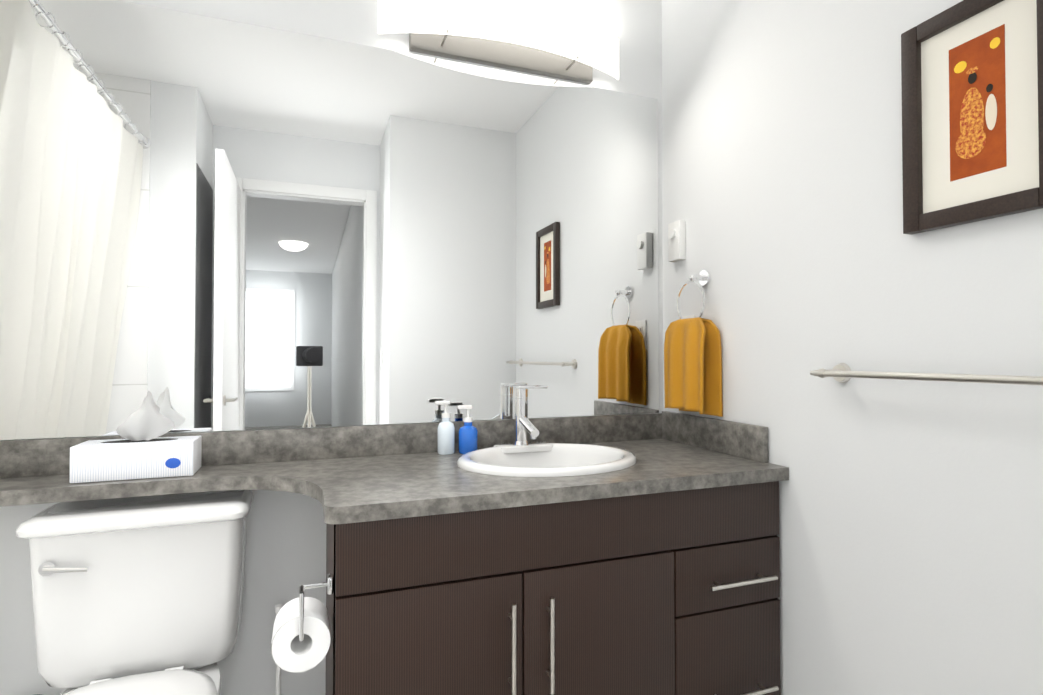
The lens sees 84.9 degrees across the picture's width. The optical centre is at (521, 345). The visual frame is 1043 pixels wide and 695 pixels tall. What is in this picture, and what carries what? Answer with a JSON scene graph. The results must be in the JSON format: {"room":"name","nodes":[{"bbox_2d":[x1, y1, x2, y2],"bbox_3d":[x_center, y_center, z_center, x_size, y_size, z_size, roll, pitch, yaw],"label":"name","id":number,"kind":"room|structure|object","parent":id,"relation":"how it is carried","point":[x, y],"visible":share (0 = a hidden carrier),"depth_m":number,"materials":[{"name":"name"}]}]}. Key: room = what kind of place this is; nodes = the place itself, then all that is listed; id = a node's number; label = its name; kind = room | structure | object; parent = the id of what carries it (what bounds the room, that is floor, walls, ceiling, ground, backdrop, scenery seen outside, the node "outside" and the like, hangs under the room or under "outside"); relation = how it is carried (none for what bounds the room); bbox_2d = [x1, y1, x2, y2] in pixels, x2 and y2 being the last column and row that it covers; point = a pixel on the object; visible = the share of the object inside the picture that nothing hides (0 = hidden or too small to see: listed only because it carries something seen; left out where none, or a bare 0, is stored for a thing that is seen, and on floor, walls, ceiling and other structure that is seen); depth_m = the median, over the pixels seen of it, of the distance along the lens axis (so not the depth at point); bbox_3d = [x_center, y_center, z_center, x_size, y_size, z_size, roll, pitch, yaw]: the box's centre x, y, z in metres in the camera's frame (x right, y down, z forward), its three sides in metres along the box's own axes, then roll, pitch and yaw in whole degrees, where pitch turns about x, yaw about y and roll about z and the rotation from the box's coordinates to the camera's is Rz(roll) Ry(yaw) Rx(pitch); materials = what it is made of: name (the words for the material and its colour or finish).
{"room":"bathroom","nodes":[
{"label":"bathroom","id":0,"kind":"room"},
{"bbox_2d":[0,0,662,694],"bbox_3d":[-0.819,-0.085,1.681,3.034,2.625,0.100,0,-1,-20],"label":"wall","id":1,"kind":"structure","parent":0,"point":[286,548],"depth_m":1.67,"materials":[{"name":"white paint"}]},
{"bbox_2d":[0,0,658,439],"bbox_3d":[-0.411,-0.342,1.779,1.956,1.168,0.006,0,-1,-20],"label":"mirror","id":2,"kind":"object","parent":1,"relation":"attached to","point":[210,224],"depth_m":1.69,"materials":[{"name":"clear glass"}]},
{"bbox_2d":[0,413,659,476],"bbox_3d":[-0.400,0.290,1.764,1.980,0.092,0.020,0,-1,-20],"label":"backsplash","id":3,"kind":"structure","parent":1,"relation":"attached to","point":[31,457],"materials":[{"name":"grey stone"}]},
{"bbox_2d":[378,0,618,83],"bbox_3d":[-0.035,-1.019,1.864,0.840,0.170,0.129,0,-1,-20],"label":"sconce","id":4,"kind":"object","parent":1,"relation":"attached to","point":[533,37],"depth_m":1.83,"materials":[{"name":"grey glass"}]},
{"bbox_2d":[662,0,1042,694],"bbox_3d":[0.969,-0.095,1.081,0.100,2.625,2.269,0,-1,-20],"label":"wall","id":5,"kind":"structure","parent":0,"point":[910,536],"depth_m":1.37,"materials":[{"name":"white paint"}]},
{"bbox_2d":[668,220,685,261],"bbox_3d":[0.545,-0.370,2.021,0.041,0.137,0.067,0,-1,-20],"label":"switch","id":6,"kind":"object","parent":5,"relation":"attached to","point":[676,241],"depth_m":2.00,"materials":[{"name":"white plastic"}]},
{"bbox_2d":[682,315,694,318],"bbox_3d":[0.577,-0.047,1.976,0.008,0.115,0.072,0,-1,-20],"label":"electrical outlet","id":7,"kind":"object","parent":5,"relation":"attached to","point":[690,316],"depth_m":1.97,"materials":[{"name":"white plastic"}]},
{"bbox_2d":[664,270,722,416],"bbox_3d":[0.561,-0.013,1.892,0.098,0.478,0.229,0,-1,-20],"label":"towel","id":8,"kind":"object","parent":5,"relation":"attached to","point":[692,364],"depth_m":1.83,"materials":[{"name":"orange fabric"}]},
{"bbox_2d":[660,411,768,460],"bbox_3d":[0.609,0.287,1.861,0.020,0.102,0.500,0,-1,-20],"label":"backsplash","id":9,"kind":"structure","parent":5,"relation":"attached to","point":[739,439],"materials":[{"name":"grey stone"}]},
{"bbox_2d":[810,363,1042,385],"bbox_3d":[0.898,0.061,1.010,0.078,0.050,0.886,0,-1,-20],"label":"towel rail","id":10,"kind":"object","parent":5,"relation":"attached to","point":[841,372],"depth_m":1.15,"materials":[{"name":"silver metal"}]},
{"bbox_2d":[901,0,1042,234],"bbox_3d":[0.889,-0.464,1.116,0.026,0.439,0.282,0,-1,-20],"label":"picture frame","id":11,"kind":"object","parent":5,"relation":"attached to","point":[972,105],"depth_m":1.12,"materials":[{"name":"brown wood"}]},
{"bbox_3d":[-0.424,1.260,0.595,3.034,0.100,2.369,0,-1,-20],"label":"floor","id":12,"kind":"structure","parent":0,"visible":0},
{"bbox_2d":[16,490,253,694],"bbox_3d":[-0.886,0.806,1.170,0.551,0.826,0.780,0,-1,-20],"label":"toilet","id":13,"kind":"object","parent":12,"relation":"on","point":[141,595],"depth_m":1.36,"materials":[{"name":"white ceramic"}]},
{"bbox_2d":[275,604,282,694],"bbox_3d":[-0.664,0.968,1.556,0.100,0.515,0.100,0,-1,-20],"label":"toilet brush","id":14,"kind":"object","parent":12,"relation":"on","point":[278,607],"depth_m":1.55,"materials":[{"name":"white plastic"}]},
{"bbox_2d":[299,473,788,694],"bbox_3d":[0.045,0.798,1.609,1.247,0.858,0.603,0,-1,-20],"label":"bathroom vanity","id":15,"kind":"object","parent":12,"relation":"on","point":[520,553],"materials":[{"name":"brown wood"}]},
{"bbox_2d":[271,597,330,675],"bbox_3d":[-0.465,0.615,1.207,0.113,0.128,0.100,0,-1,-20],"label":"toilet paper","id":16,"kind":"object","parent":15,"relation":"attached to","point":[290,652],"depth_m":1.17,"materials":[{"name":"white paper"}]},
{"bbox_2d":[0,437,788,516],"bbox_3d":[-0.300,0.349,1.494,1.980,0.035,0.592,0,-1,-20],"label":"countertop","id":17,"kind":"structure","parent":15,"relation":"on","point":[389,482],"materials":[{"name":"grey stone"}]},
{"bbox_2d":[69,391,201,482],"bbox_3d":[-0.976,0.223,1.460,0.260,0.215,0.121,0,-1,-20],"label":"tissue box","id":18,"kind":"object","parent":17,"relation":"on","point":[143,450],"depth_m":1.42,"materials":[{"name":"white cardboard"}]},
{"bbox_2d":[435,401,454,454],"bbox_3d":[-0.238,0.254,1.776,0.061,0.164,0.054,0,-1,-20],"label":"soap dispenser","id":19,"kind":"object","parent":17,"relation":"on","point":[445,436],"depth_m":1.76,"materials":[{"name":"white plastic"}]},
{"bbox_2d":[457,405,477,453],"bbox_3d":[-0.170,0.261,1.791,0.064,0.149,0.060,0,-1,-20],"label":"soap dispenser","id":20,"kind":"object","parent":17,"relation":"on","point":[467,436],"depth_m":1.77,"materials":[{"name":"blue plastic"}]},
{"bbox_2d":[508,385,546,444],"bbox_3d":[0.039,0.222,1.804,0.111,0.189,0.158,0,-1,-20],"label":"faucet","id":21,"kind":"object","parent":17,"relation":"on","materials":[{"name":"silver metal"}]},
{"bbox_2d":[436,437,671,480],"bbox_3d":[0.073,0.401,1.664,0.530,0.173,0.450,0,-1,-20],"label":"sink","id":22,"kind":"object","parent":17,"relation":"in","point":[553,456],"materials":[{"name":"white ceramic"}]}
]}

